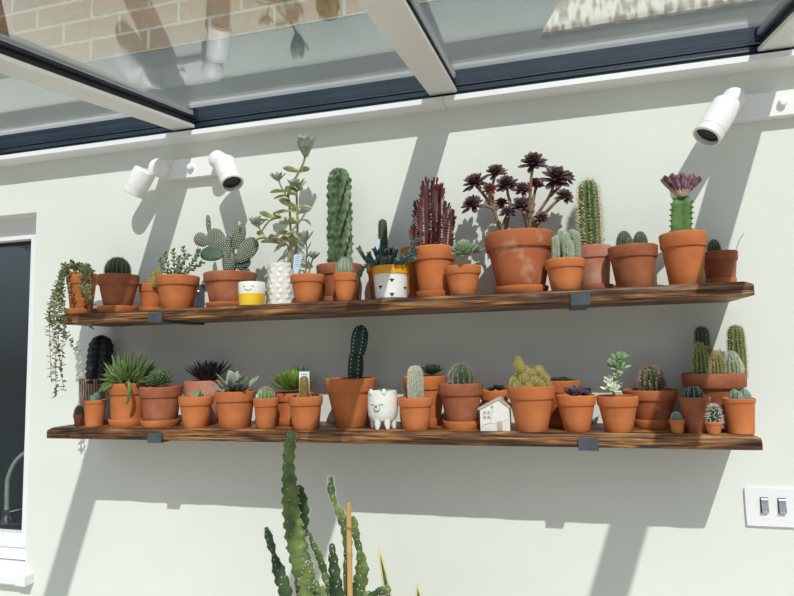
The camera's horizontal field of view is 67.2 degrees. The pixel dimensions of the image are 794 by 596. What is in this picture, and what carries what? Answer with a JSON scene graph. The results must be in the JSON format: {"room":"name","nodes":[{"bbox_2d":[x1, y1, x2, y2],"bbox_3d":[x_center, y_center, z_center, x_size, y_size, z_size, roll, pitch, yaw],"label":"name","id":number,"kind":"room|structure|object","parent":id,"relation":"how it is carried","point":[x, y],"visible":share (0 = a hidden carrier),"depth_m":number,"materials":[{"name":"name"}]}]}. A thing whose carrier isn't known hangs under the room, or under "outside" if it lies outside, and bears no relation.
{"room":"conservatory","nodes":[
{"label":"conservatory","id":0,"kind":"room"},
{"bbox_2d":[0,244,30,492],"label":"window","id":1,"kind":"structure","parent":0,"point":[15,260],"depth_m":3.86,"materials":[{"name":"clear glass"}]},
{"bbox_2d":[0,492,22,526],"bbox_3d":[-1.538,1.357,2.582,2.370,0.839,0.595,-3,-5,15],"label":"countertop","id":2,"kind":"structure","parent":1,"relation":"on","point":[15,499],"depth_m":2.77,"materials":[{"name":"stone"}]},
{"bbox_2d":[0,451,23,525],"bbox_3d":[-1.468,0.759,2.424,0.337,0.320,0.056,-3,-5,15],"label":"tap","id":3,"kind":"object","parent":2,"relation":"on","point":[6,517],"visible":0.56,"depth_m":2.45,"materials":[{"name":"metal"}]},
{"bbox_2d":[274,391,313,417],"bbox_3d":[-0.285,0.300,1.648,0.112,0.080,0.112,-3,-5,15],"label":"pot","id":4,"kind":"object","parent":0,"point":[283,408],"depth_m":1.60,"materials":[{"name":"ceramic"}]},
{"bbox_2d":[288,395,322,429],"bbox_3d":[-0.235,0.293,1.536,0.089,0.082,0.089,-3,-5,15],"label":"pot","id":5,"kind":"object","parent":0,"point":[305,410],"depth_m":1.50,"materials":[{"name":"ceramic"}]},
{"bbox_2d":[325,377,375,427],"bbox_3d":[-0.120,0.272,1.560,0.133,0.125,0.133,-3,-5,15],"label":"pot","id":6,"kind":"object","parent":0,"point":[348,396],"depth_m":1.51,"materials":[{"name":"ceramic"}]},
{"bbox_2d":[0,0,793,595],"bbox_3d":[-0.282,-0.120,1.900,5.300,3.600,0.304,-3,-5,15],"label":"wall","id":7,"kind":"structure","parent":0,"point":[106,517],"depth_m":1.63,"materials":[{"name":"paint"}]},
{"bbox_2d":[0,217,35,586],"bbox_3d":[-1.764,0.339,2.153,1.266,1.199,0.164,-3,-5,15],"label":"window","id":8,"kind":"structure","parent":7,"relation":"in","point":[17,231],"depth_m":2.01,"materials":[{"name":"white plastic"}]},
{"bbox_2d":[148,284,204,324],"bbox_3d":[-0.631,0.013,1.722,0.042,0.124,0.205,-3,-5,15],"label":"shelf bracket","id":9,"kind":"object","parent":7,"relation":"attached to","point":[200,294],"visible":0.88,"depth_m":1.76,"materials":[{"name":"black metal"}]},
{"bbox_2d":[123,150,243,198],"bbox_3d":[-0.636,-0.368,1.793,0.417,0.139,0.133,-3,-5,15],"label":"wall spotlight","id":10,"kind":"object","parent":7,"relation":"attached to","point":[221,165],"visible":1,"depth_m":1.81,"materials":[{"name":"white metal"}]},
{"bbox_2d":[0,0,780,149],"bbox_3d":[-0.295,-0.686,1.954,5.300,0.257,0.300,-3,-5,15],"label":"glass roof","id":11,"kind":"object","parent":7,"relation":"attached to","point":[343,59],"depth_m":1.76,"materials":[{"name":"clear glass"}]},
{"bbox_2d":[0,49,793,166],"bbox_3d":[-0.298,-0.500,1.908,5.300,0.014,0.360,-3,-5,15],"label":"trim","id":12,"kind":"structure","parent":7,"relation":"attached to","point":[778,59],"depth_m":1.64,"materials":[{"name":"white plastic"}]},
{"bbox_2d":[0,46,793,155],"bbox_3d":[-0.298,-0.527,1.914,5.300,0.040,0.352,-3,-5,15],"label":"trim","id":13,"kind":"structure","parent":7,"relation":"attached to","point":[753,50],"depth_m":1.65,"materials":[{"name":"metal"}]},
{"bbox_2d":[47,420,762,449],"bbox_3d":[-0.094,0.348,1.553,1.805,0.030,0.199,-3,-5,15],"label":"wall shelf","id":14,"kind":"object","parent":7,"relation":"attached to","point":[327,432],"visible":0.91,"depth_m":1.42,"materials":[{"name":"brown wood"}]},
{"bbox_2d":[83,392,106,426],"bbox_3d":[-0.864,0.317,1.706,0.061,0.096,0.061,-3,-5,15],"label":"potted cactus","id":15,"kind":"object","parent":14,"relation":"on","point":[94,406],"visible":1,"depth_m":1.69,"materials":[{"name":"ceramic"}]},
{"bbox_2d":[79,335,113,422],"bbox_3d":[-0.925,0.246,1.835,0.101,0.264,0.079,-3,-5,15],"label":"potted cactus","id":16,"kind":"object","parent":14,"relation":"on","point":[100,350],"visible":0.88,"depth_m":1.81,"materials":[{"name":"plant"}]},
{"bbox_2d":[79,379,105,422],"bbox_3d":[-0.935,0.313,1.832,0.078,0.130,0.078,-3,-5,15],"label":"pot","id":17,"kind":"object","parent":16,"relation":"on","point":[86,386],"depth_m":1.80,"materials":[{"name":"ceramic"}]},
{"bbox_2d":[108,418,142,426],"bbox_3d":[-0.768,0.353,1.706,0.104,0.020,0.104,-3,-5,15],"label":"saucer","id":18,"kind":"object","parent":14,"relation":"on","point":[130,422],"visible":0.62,"depth_m":1.66,"materials":[{"name":"ceramic"}]},
{"bbox_2d":[98,351,154,419],"bbox_3d":[-0.758,0.254,1.703,0.210,0.204,0.125,-3,-5,15],"label":"potted succulent","id":19,"kind":"object","parent":18,"relation":"on","point":[123,380],"visible":0.95,"depth_m":1.67,"materials":[{"name":"plant"}]},
{"bbox_2d":[108,382,146,419],"bbox_3d":[-0.770,0.300,1.711,0.108,0.114,0.108,-3,-5,15],"label":"pot","id":20,"kind":"object","parent":19,"relation":"on","point":[120,409],"depth_m":1.67,"materials":[{"name":"ceramic"}]},
{"bbox_2d":[140,417,180,427],"bbox_3d":[-0.657,0.346,1.661,0.106,0.020,0.106,-3,-5,15],"label":"saucer","id":21,"kind":"object","parent":14,"relation":"on","point":[174,422],"visible":0.87,"depth_m":1.62,"materials":[{"name":"ceramic"}]},
{"bbox_2d":[139,369,182,420],"bbox_3d":[-0.659,0.274,1.668,0.114,0.153,0.114,-3,-5,15],"label":"potted succulent","id":22,"kind":"object","parent":21,"relation":"on","point":[159,400],"visible":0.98,"depth_m":1.63,"materials":[{"name":"orange ceramic"}]},
{"bbox_2d":[139,385,182,420],"bbox_3d":[-0.658,0.298,1.666,0.114,0.104,0.114,-3,-5,15],"label":"pot","id":23,"kind":"object","parent":22,"relation":"on","point":[159,402],"depth_m":1.62,"materials":[{"name":"ceramic"}]},
{"bbox_2d":[178,390,213,428],"bbox_3d":[-0.545,0.300,1.620,0.093,0.099,0.093,-3,-5,15],"label":"potted succulent","id":24,"kind":"object","parent":14,"relation":"on","point":[195,408],"visible":1,"depth_m":1.59,"materials":[{"name":"orange ceramic"}]},
{"bbox_2d":[184,359,232,422],"bbox_3d":[-0.548,0.266,1.711,0.143,0.183,0.136,-3,-5,15],"label":"potted succulent","id":25,"kind":"object","parent":14,"relation":"on","point":[206,375],"visible":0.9,"depth_m":1.69,"materials":[{"name":"black plant"}]},
{"bbox_2d":[184,379,221,422],"bbox_3d":[-0.561,0.299,1.728,0.105,0.121,0.105,-3,-5,15],"label":"pot","id":26,"kind":"object","parent":25,"relation":"on","point":[190,386],"depth_m":1.69,"materials":[{"name":"ceramic"}]},
{"bbox_2d":[211,370,259,428],"bbox_3d":[-0.438,0.271,1.609,0.113,0.151,0.109,-3,-5,15],"label":"potted succulent","id":27,"kind":"object","parent":14,"relation":"on","point":[234,406],"visible":0.99,"depth_m":1.57,"materials":[{"name":"ceramic"}]},
{"bbox_2d":[214,390,255,428],"bbox_3d":[-0.435,0.298,1.606,0.109,0.095,0.109,-3,-5,15],"label":"pot","id":28,"kind":"object","parent":27,"relation":"on","point":[234,407],"depth_m":1.57,"materials":[{"name":"ceramic"}]},
{"bbox_2d":[253,386,278,428],"bbox_3d":[-0.344,0.285,1.564,0.066,0.109,0.066,-3,-5,15],"label":"potted cactus","id":29,"kind":"object","parent":14,"relation":"on","point":[265,405],"visible":1,"depth_m":1.54,"materials":[{"name":"ceramic"}]},
{"bbox_2d":[276,418,291,425],"bbox_3d":[-0.284,0.336,1.645,0.106,0.020,0.106,-3,-5,15],"label":"saucer","id":30,"kind":"object","parent":14,"relation":"on","point":[279,421],"visible":0.28,"depth_m":1.60,"materials":[{"name":"ceramic"}]},
{"bbox_2d":[270,366,316,417],"bbox_3d":[-0.284,0.263,1.634,0.131,0.151,0.144,-3,-5,15],"label":"potted succulent","id":31,"kind":"object","parent":30,"relation":"on","point":[289,380],"visible":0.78,"depth_m":1.61,"materials":[{"name":"green plant"}]},
{"bbox_2d":[288,376,322,429],"bbox_3d":[-0.235,0.268,1.539,0.089,0.134,0.089,-3,-5,15],"label":"potted cactus","id":32,"kind":"object","parent":14,"relation":"on","point":[305,409],"visible":1,"depth_m":1.51,"materials":[{"name":"ceramic"}]},
{"bbox_2d":[325,325,375,427],"bbox_3d":[-0.122,0.203,1.567,0.133,0.263,0.133,-3,-5,15],"label":"potted cactus","id":33,"kind":"object","parent":14,"relation":"on","point":[348,396],"visible":1,"depth_m":1.52,"materials":[{"name":"ceramic"}]},
{"bbox_2d":[368,388,397,429],"bbox_3d":[-0.036,0.274,1.484,0.076,0.102,0.080,-3,-5,15],"label":"planter","id":34,"kind":"object","parent":14,"relation":"on","point":[382,404],"visible":1,"depth_m":1.46,"materials":[{"name":"white ceramic"}]},
{"bbox_2d":[398,365,432,430],"bbox_3d":[0.045,0.243,1.469,0.087,0.158,0.087,-3,-5,15],"label":"potted cactus","id":35,"kind":"object","parent":14,"relation":"on","point":[415,408],"visible":1,"depth_m":1.44,"materials":[{"name":"ceramic"}]},
{"bbox_2d":[429,416,442,425],"bbox_3d":[0.074,0.319,1.551,0.088,0.020,0.088,-3,-5,15],"label":"saucer","id":36,"kind":"object","parent":14,"relation":"on","point":[433,421],"visible":0.34,"depth_m":1.52,"materials":[{"name":"ceramic"}]},
{"bbox_2d":[403,364,445,417],"bbox_3d":[0.073,0.247,1.557,0.112,0.152,0.112,-3,-5,15],"label":"potted succulent","id":37,"kind":"object","parent":36,"relation":"on","point":[430,385],"visible":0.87,"depth_m":1.52,"materials":[{"name":"ceramic"}]},
{"bbox_2d":[443,418,479,429],"bbox_3d":[0.159,0.309,1.469,0.094,0.020,0.094,-3,-5,15],"label":"saucer","id":38,"kind":"object","parent":14,"relation":"on","point":[469,425],"visible":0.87,"depth_m":1.43,"materials":[{"name":"ceramic"}]},
{"bbox_2d":[438,362,482,421],"bbox_3d":[0.158,0.234,1.476,0.111,0.160,0.111,-3,-5,15],"label":"potted cactus","id":39,"kind":"object","parent":38,"relation":"on","point":[461,395],"visible":0.99,"depth_m":1.44,"materials":[{"name":"ceramic"}]},
{"bbox_2d":[438,382,482,421],"bbox_3d":[0.158,0.262,1.473,0.111,0.104,0.111,-3,-5,15],"label":"pot","id":40,"kind":"object","parent":39,"relation":"on","point":[460,400],"depth_m":1.43,"materials":[{"name":"ceramic"}]},
{"bbox_2d":[478,396,511,430],"bbox_3d":[0.234,0.273,1.420,0.078,0.078,0.052,-3,-5,15],"label":"house","id":41,"kind":"object","parent":14,"relation":"on","point":[495,415],"visible":0.98,"depth_m":1.40,"materials":[{"name":"white ceramic"}]},
{"bbox_2d":[507,356,554,432],"bbox_3d":[0.312,0.221,1.394,0.110,0.175,0.110,0,-5,-14],"label":"potted cactus","id":42,"kind":"object","parent":14,"relation":"on","point":[531,393],"visible":1,"depth_m":1.36,"materials":[{"name":"ceramic"}]},
{"bbox_2d":[507,385,554,432],"bbox_3d":[0.313,0.256,1.391,0.111,0.104,0.111,-3,-5,15],"label":"pot","id":43,"kind":"object","parent":42,"relation":"on","point":[531,405],"depth_m":1.35,"materials":[{"name":"ceramic"}]},
{"bbox_2d":[549,418,562,426],"bbox_3d":[0.406,0.304,1.472,0.072,0.020,0.072,-3,-5,15],"label":"saucer","id":44,"kind":"object","parent":14,"relation":"on","point":[555,422],"visible":0.35,"depth_m":1.45,"materials":[{"name":"ceramic"}]},
{"bbox_2d":[550,376,579,418],"bbox_3d":[0.405,0.251,1.477,0.096,0.114,0.096,-3,-5,15],"label":"potted succulent","id":45,"kind":"object","parent":44,"relation":"on","point":[559,383],"visible":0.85,"depth_m":1.44,"materials":[{"name":"ceramic"}]},
{"bbox_2d":[556,385,595,431],"bbox_3d":[0.412,0.252,1.373,0.090,0.104,0.092,-3,-5,15],"label":"potted succulent","id":46,"kind":"object","parent":14,"relation":"on","point":[576,405],"visible":1,"depth_m":1.34,"materials":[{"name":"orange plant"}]},
{"bbox_2d":[596,351,638,432],"bbox_3d":[0.496,0.210,1.349,0.090,0.179,0.090,-3,-5,15],"label":"potted succulent","id":47,"kind":"object","parent":14,"relation":"on","point":[618,411],"visible":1,"depth_m":1.32,"materials":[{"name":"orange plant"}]},
{"bbox_2d":[596,394,638,432],"bbox_3d":[0.498,0.260,1.344,0.090,0.080,0.090,-3,-5,15],"label":"pot","id":48,"kind":"object","parent":47,"relation":"on","point":[618,411],"depth_m":1.31,"materials":[{"name":"ceramic"}]},
{"bbox_2d":[634,419,669,428],"bbox_3d":[0.600,0.293,1.407,0.094,0.020,0.094,-3,-5,15],"label":"saucer","id":49,"kind":"object","parent":14,"relation":"on","point":[645,424],"visible":0.59,"depth_m":1.37,"materials":[{"name":"ceramic"}]},
{"bbox_2d":[622,363,677,419],"bbox_3d":[0.598,0.226,1.413,0.122,0.145,0.122,-3,-5,15],"label":"potted cactus","id":50,"kind":"object","parent":49,"relation":"on","point":[656,401],"visible":0.94,"depth_m":1.37,"materials":[{"name":"ceramic"}]},
{"bbox_2d":[622,388,677,419],"bbox_3d":[0.599,0.257,1.410,0.122,0.082,0.122,-3,-5,15],"label":"pot","id":51,"kind":"object","parent":50,"relation":"on","point":[654,403],"depth_m":1.36,"materials":[{"name":"ceramic"}]},
{"bbox_2d":[678,386,710,432],"bbox_3d":[0.652,0.242,1.307,0.066,0.102,0.066,-3,-5,15],"label":"potted cactus","id":52,"kind":"object","parent":14,"relation":"on","point":[693,404],"visible":0.98,"depth_m":1.28,"materials":[{"name":"ceramic"}]},
{"bbox_2d":[703,403,724,434],"bbox_3d":[0.672,0.254,1.267,0.044,0.068,0.043,-3,-5,15],"label":"potted cactus","id":53,"kind":"object","parent":14,"relation":"on","point":[713,424],"visible":1,"depth_m":1.26,"materials":[{"name":"plant"}]},
{"bbox_2d":[681,324,749,429],"bbox_3d":[0.729,0.178,1.375,0.134,0.237,0.134,3,-7,-38],"label":"potted cactus","id":54,"kind":"object","parent":14,"relation":"on","point":[716,375],"visible":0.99,"depth_m":1.35,"materials":[{"name":"plant"}]},
{"bbox_2d":[681,372,746,429],"bbox_3d":[0.730,0.234,1.370,0.134,0.124,0.134,-3,-5,15],"label":"pot","id":55,"kind":"object","parent":54,"relation":"on","point":[716,385],"depth_m":1.32,"materials":[{"name":"ceramic"}]},
{"bbox_2d":[722,388,755,434],"bbox_3d":[0.729,0.240,1.271,0.063,0.094,0.063,-3,-5,15],"label":"potted cactus","id":56,"kind":"object","parent":14,"relation":"on","point":[739,406],"visible":1,"depth_m":1.25,"materials":[{"name":"ceramic"}]},
{"bbox_2d":[59,281,754,326],"bbox_3d":[-0.082,0.028,1.577,1.780,0.030,0.199,-3,-5,15],"label":"wall shelf","id":57,"kind":"object","parent":7,"relation":"attached to","point":[723,291],"visible":0.98,"depth_m":1.46,"materials":[{"name":"brown wood"}]},
{"bbox_2d":[44,259,96,397],"bbox_3d":[-0.945,0.080,1.732,0.133,0.405,0.214,1,-6,-24],"label":"potted succulent","id":58,"kind":"object","parent":57,"relation":"on","point":[81,285],"visible":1,"depth_m":1.74,"materials":[{"name":"green plant"}]},
{"bbox_2d":[66,272,96,307],"bbox_3d":[-0.955,-0.013,1.808,0.086,0.122,0.086,-3,-5,15],"label":"pot","id":59,"kind":"object","parent":58,"relation":"on","point":[76,300],"depth_m":1.77,"materials":[{"name":"ceramic"}]},
{"bbox_2d":[97,305,138,311],"bbox_3d":[-0.818,0.035,1.750,0.112,0.020,0.112,-3,-5,15],"label":"saucer","id":60,"kind":"object","parent":57,"relation":"on","point":[104,308],"visible":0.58,"depth_m":1.70,"materials":[{"name":"ceramic"}]},
{"bbox_2d":[97,256,139,305],"bbox_3d":[-0.820,-0.043,1.758,0.115,0.166,0.115,-3,-5,15],"label":"potted cactus","id":61,"kind":"object","parent":60,"relation":"on","point":[117,284],"visible":1,"depth_m":1.72,"materials":[{"name":"ceramic"}]},
{"bbox_2d":[97,273,139,305],"bbox_3d":[-0.819,-0.013,1.755,0.115,0.106,0.115,-3,-5,15],"label":"pot","id":62,"kind":"object","parent":61,"relation":"on","point":[115,288],"depth_m":1.72,"materials":[{"name":"ceramic"}]},
{"bbox_2d":[139,307,161,309],"bbox_3d":[-0.745,0.039,1.804,0.067,0.020,0.067,-3,-5,15],"label":"saucer","id":63,"kind":"object","parent":57,"relation":"on","point":[140,308],"visible":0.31,"depth_m":1.77,"materials":[{"name":"ceramic"}]},
{"bbox_2d":[139,267,161,306],"bbox_3d":[-0.741,-0.027,1.809,0.079,0.140,0.068,-3,-5,15],"label":"potted cactus","id":64,"kind":"object","parent":63,"relation":"on","point":[149,294],"visible":0.69,"depth_m":1.78,"materials":[{"name":"ceramic"}]},
{"bbox_2d":[139,283,160,306],"bbox_3d":[-0.745,0.001,1.808,0.067,0.085,0.067,-3,-5,15],"label":"pot","id":65,"kind":"object","parent":64,"relation":"on","point":[149,294],"depth_m":1.78,"materials":[{"name":"ceramic"}]},
{"bbox_2d":[155,245,204,308],"bbox_3d":[-0.615,-0.059,1.698,0.137,0.188,0.122,0,-5,-15],"label":"potted succulent","id":66,"kind":"object","parent":57,"relation":"on","point":[178,289],"visible":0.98,"depth_m":1.66,"materials":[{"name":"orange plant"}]},
{"bbox_2d":[155,274,199,308],"bbox_3d":[-0.622,-0.013,1.693,0.120,0.096,0.120,-3,-5,15],"label":"pot","id":67,"kind":"object","parent":66,"relation":"on","point":[175,291],"depth_m":1.65,"materials":[{"name":"ceramic"}]},
{"bbox_2d":[205,301,238,306],"bbox_3d":[-0.467,0.022,1.671,0.135,0.016,0.135,-3,-5,15],"label":"saucer","id":68,"kind":"object","parent":57,"relation":"on","point":[215,303],"visible":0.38,"depth_m":1.61,"materials":[{"name":"ceramic"}]},
{"bbox_2d":[193,215,258,301],"bbox_3d":[-0.481,-0.109,1.679,0.170,0.268,0.146,1,-6,-21],"label":"potted cactus","id":69,"kind":"object","parent":68,"relation":"on","point":[222,285],"visible":1,"depth_m":1.67,"materials":[{"name":"plant"}]},
{"bbox_2d":[203,270,256,301],"bbox_3d":[-0.468,-0.022,1.675,0.146,0.093,0.146,-3,-5,15],"label":"pot","id":70,"kind":"object","parent":69,"relation":"on","point":[222,285],"depth_m":1.62,"materials":[{"name":"ceramic"}]},
{"bbox_2d":[238,281,265,304],"bbox_3d":[-0.388,-0.010,1.597,0.072,0.062,0.072,-3,-5,15],"label":"cup","id":71,"kind":"object","parent":57,"relation":"on","point":[249,292],"visible":0.82,"depth_m":1.57,"materials":[{"name":"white ceramic"}]},
{"bbox_2d":[249,134,315,303],"bbox_3d":[-0.310,-0.216,1.643,0.201,0.478,0.109,-3,-5,15],"label":"potted succulent","id":72,"kind":"object","parent":57,"relation":"on","point":[280,289],"visible":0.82,"depth_m":1.62,"materials":[{"name":"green plant"}]},
{"bbox_2d":[267,262,294,303],"bbox_3d":[-0.317,-0.035,1.645,0.077,0.118,0.077,-3,-5,15],"label":"pot","id":73,"kind":"object","parent":72,"relation":"on","point":[280,289],"depth_m":1.61,"materials":[{"name":"white ceramic"}]},
{"bbox_2d":[290,231,324,302],"bbox_3d":[-0.235,-0.083,1.569,0.091,0.195,0.091,-3,-5,15],"label":"potted succulent","id":74,"kind":"object","parent":57,"relation":"on","point":[307,287],"visible":0.97,"depth_m":1.54,"materials":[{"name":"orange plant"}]},
{"bbox_2d":[290,273,324,302],"bbox_3d":[-0.234,-0.023,1.564,0.091,0.074,0.091,-3,-5,15],"label":"pot","id":75,"kind":"object","parent":74,"relation":"on","point":[307,287],"depth_m":1.53,"materials":[{"name":"ceramic"}]},
{"bbox_2d":[321,296,359,301],"bbox_3d":[-0.155,0.009,1.629,0.109,0.020,0.109,-3,-5,15],"label":"saucer","id":76,"kind":"object","parent":57,"relation":"on","point":[326,298],"visible":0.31,"depth_m":1.58,"materials":[{"name":"ceramic"}]},
{"bbox_2d":[316,168,362,296],"bbox_3d":[-0.159,-0.174,1.645,0.128,0.377,0.128,-3,-5,15],"label":"potted cactus","id":77,"kind":"object","parent":76,"relation":"on","point":[339,219],"visible":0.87,"depth_m":1.63,"materials":[{"name":"plant"}]},
{"bbox_2d":[316,262,362,296],"bbox_3d":[-0.156,-0.038,1.633,0.128,0.102,0.128,-3,-5,15],"label":"pot","id":78,"kind":"object","parent":77,"relation":"on","point":[328,269],"depth_m":1.59,"materials":[{"name":"ceramic"}]},
{"bbox_2d":[333,256,356,300],"bbox_3d":[-0.134,-0.050,1.536,0.062,0.118,0.062,-3,-5,15],"label":"potted cactus","id":79,"kind":"object","parent":57,"relation":"on","point":[345,278],"visible":0.99,"depth_m":1.51,"materials":[{"name":"ceramic"}]},
{"bbox_2d":[333,272,356,300],"bbox_3d":[-0.133,-0.027,1.534,0.062,0.072,0.062,-3,-5,15],"label":"pot","id":80,"kind":"object","parent":79,"relation":"on","point":[345,282],"depth_m":1.51,"materials":[{"name":"ceramic"}]},
{"bbox_2d":[366,219,388,298],"bbox_3d":[-0.039,-0.101,1.626,0.090,0.232,0.090,-3,-5,15],"label":"potted cactus","id":81,"kind":"object","parent":57,"relation":"on","point":[382,225],"visible":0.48,"depth_m":1.62,"materials":[{"name":"plant"}]},
{"bbox_2d":[366,260,376,298],"bbox_3d":[-0.038,-0.042,1.620,0.090,0.114,0.090,-3,-5,15],"label":"pot","id":82,"kind":"object","parent":81,"relation":"on","point":[369,269],"depth_m":1.60,"materials":[{"name":"ceramic"}]},
{"bbox_2d":[356,237,419,298],"bbox_3d":[-0.017,-0.069,1.507,0.169,0.146,0.110,-3,-5,15],"label":"potted succulent","id":83,"kind":"object","parent":57,"relation":"on","point":[390,273],"visible":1,"depth_m":1.48,"materials":[{"name":"white ceramic"}]},
{"bbox_2d":[372,264,408,298],"bbox_3d":[-0.015,-0.037,1.512,0.094,0.084,0.094,-3,-5,15],"label":"pot","id":84,"kind":"object","parent":83,"relation":"on","point":[390,280],"depth_m":1.47,"materials":[{"name":"white ceramic"}]},
{"bbox_2d":[416,290,449,296],"bbox_3d":[0.097,-0.006,1.520,0.097,0.019,0.097,-3,-5,15],"label":"saucer","id":85,"kind":"object","parent":57,"relation":"on","point":[425,293],"visible":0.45,"depth_m":1.48,"materials":[{"name":"ceramic"}]},
{"bbox_2d":[409,176,456,290],"bbox_3d":[0.091,-0.160,1.534,0.115,0.315,0.110,0,-5,-12],"label":"potted cactus","id":86,"kind":"object","parent":85,"relation":"on","point":[434,256],"visible":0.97,"depth_m":1.51,"materials":[{"name":"plant"}]},
{"bbox_2d":[413,244,454,290],"bbox_3d":[0.095,-0.066,1.525,0.110,0.126,0.110,-3,-5,15],"label":"pot","id":87,"kind":"object","parent":86,"relation":"on","point":[431,261],"depth_m":1.48,"materials":[{"name":"ceramic"}]},
{"bbox_2d":[444,238,483,294],"bbox_3d":[0.163,-0.074,1.454,0.092,0.138,0.109,1,-6,-22],"label":"potted succulent","id":88,"kind":"object","parent":57,"relation":"on","point":[462,279],"visible":0.99,"depth_m":1.43,"materials":[{"name":"ceramic"}]},
{"bbox_2d":[444,264,480,294],"bbox_3d":[0.162,-0.041,1.460,0.090,0.073,0.090,-3,-5,15],"label":"pot","id":89,"kind":"object","parent":88,"relation":"on","point":[462,279],"depth_m":1.43,"materials":[{"name":"ceramic"}]},
{"bbox_2d":[460,151,575,286],"bbox_3d":[0.303,-0.190,1.487,0.265,0.357,0.170,-5,-7,38],"label":"potted succulent","id":90,"kind":"object","parent":57,"relation":"on","point":[517,256],"visible":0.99,"depth_m":1.45,"materials":[{"name":"orange ceramic"}]},
{"bbox_2d":[484,228,553,286],"bbox_3d":[0.305,-0.085,1.477,0.170,0.145,0.170,-3,-5,15],"label":"pot","id":91,"kind":"object","parent":90,"relation":"on","point":[517,256],"depth_m":1.42,"materials":[{"name":"ceramic"}]},
{"bbox_2d":[544,228,584,290],"bbox_3d":[0.393,-0.091,1.402,0.092,0.150,0.092,2,-6,-30],"label":"potted cactus","id":92,"kind":"object","parent":57,"relation":"on","point":[565,268],"visible":1,"depth_m":1.37,"materials":[{"name":"ceramic"}]},
{"bbox_2d":[544,257,584,290],"bbox_3d":[0.394,-0.052,1.399,0.092,0.074,0.092,-3,-5,15],"label":"pot","id":93,"kind":"object","parent":92,"relation":"on","point":[564,273],"depth_m":1.37,"materials":[{"name":"ceramic"}]},
{"bbox_2d":[581,283,613,288],"bbox_3d":[0.485,-0.021,1.471,0.093,0.020,0.093,-3,-5,15],"label":"saucer","id":94,"kind":"object","parent":57,"relation":"on","point":[597,285],"visible":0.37,"depth_m":1.43,"materials":[{"name":"ceramic"}]},
{"bbox_2d":[574,176,611,284],"bbox_3d":[0.482,-0.164,1.485,0.096,0.296,0.096,-3,-5,15],"label":"potted cactus","id":95,"kind":"object","parent":94,"relation":"on","point":[596,269],"visible":0.94,"depth_m":1.47,"materials":[{"name":"plant"}]},
{"bbox_2d":[607,230,657,286],"bbox_3d":[0.552,-0.089,1.395,0.111,0.138,0.111,-3,-5,15],"label":"potted cactus","id":96,"kind":"object","parent":57,"relation":"on","point":[633,261],"visible":1,"depth_m":1.36,"materials":[{"name":"ceramic"}]},
{"bbox_2d":[659,172,706,284],"bbox_3d":[0.648,-0.155,1.357,0.100,0.259,0.100,-3,-5,15],"label":"potted cactus","id":97,"kind":"object","parent":57,"relation":"on","point":[683,247],"visible":0.96,"depth_m":1.33,"materials":[{"name":"ceramic"}]},
{"bbox_2d":[705,277,736,282],"bbox_3d":[0.757,-0.034,1.394,0.066,0.020,0.066,-3,-5,15],"label":"saucer","id":98,"kind":"object","parent":57,"relation":"on","point":[725,279],"visible":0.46,"depth_m":1.37,"materials":[{"name":"ceramic"}]},
{"bbox_2d":[704,239,737,279],"bbox_3d":[0.756,-0.086,1.398,0.078,0.112,0.078,-3,-5,15],"label":"potted cactus","id":99,"kind":"object","parent":98,"relation":"on","point":[718,263],"visible":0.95,"depth_m":1.37,"materials":[{"name":"ceramic"}]},
{"bbox_2d":[542,0,767,34],"bbox_3d":[1.306,-0.827,1.376,1.900,0.143,0.012,-3,-5,15],"label":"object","id":100,"kind":"structure","parent":7,"relation":"attached to","point":[569,15],"depth_m":1.56,"materials":[{"name":"white"}]},
{"bbox_2d":[693,87,793,145],"bbox_3d":[0.900,-0.436,1.389,0.404,0.147,0.131,-3,-5,15],"label":"spotlight","id":101,"kind":"object","parent":7,"relation":"attached to","point":[734,106],"visible":1,"depth_m":1.42,"materials":[{"name":"white metal"}]},
{"bbox_2d":[744,487,793,527],"bbox_3d":[0.878,0.483,1.376,0.132,0.086,0.017,-3,-5,15],"label":"light switch","id":102,"kind":"object","parent":7,"relation":"attached to","point":[764,506],"visible":1,"depth_m":1.38,"materials":[{"name":"white plastic"}]},
{"bbox_2d":[0,0,793,148],"bbox_3d":[-0.599,-0.472,0.444,4.083,0.469,2.672,-3,-5,15],"label":"roof beams","id":103,"kind":"structure","parent":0,"point":[405,25],"depth_m":1.36,"materials":[{"name":"white metal"}]},
{"bbox_2d":[398,395,432,430],"bbox_3d":[0.046,0.282,1.465,0.087,0.079,0.087,-3,-5,15],"label":"pot","id":104,"kind":"object","parent":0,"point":[415,410],"depth_m":1.43,"materials":[{"name":"ceramic"}]},
{"bbox_2d":[580,244,611,284],"bbox_3d":[0.484,-0.071,1.476,0.096,0.110,0.096,-3,-5,15],"label":"pot","id":105,"kind":"object","parent":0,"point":[596,269],"depth_m":1.44,"materials":[{"name":"ceramic"}]},
{"bbox_2d":[659,230,706,284],"bbox_3d":[0.650,-0.086,1.351,0.100,0.120,0.100,-3,-5,15],"label":"pot","id":106,"kind":"object","parent":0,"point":[683,251],"depth_m":1.32,"materials":[{"name":"ceramic"}]},
{"bbox_3d":[-0.779,1.524,-0.287,5.300,0.050,4.500,-3,-5,15],"label":"floor","id":107,"kind":"structure","parent":0,"visible":0},
{"bbox_3d":[-0.106,1.389,1.155,0.720,0.450,0.300,-3,-5,15],"label":"wooden bench","id":108,"kind":"object","parent":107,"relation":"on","visible":0},
{"bbox_2d":[264,431,390,595],"bbox_3d":[-0.155,0.726,1.254,0.254,0.890,0.250,0,-5,-13],"label":"potted cactus","id":109,"kind":"object","parent":108,"relation":"on","point":[295,512],"visible":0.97,"depth_m":1.28,"materials":[{"name":"plant"}]},
{"bbox_2d":[345,502,356,595],"bbox_3d":[-0.093,0.684,1.232,0.028,0.511,0.015,-3,-5,15],"label":"cane","id":110,"kind":"object","parent":109,"relation":"on","point":[348,527],"visible":1,"depth_m":1.24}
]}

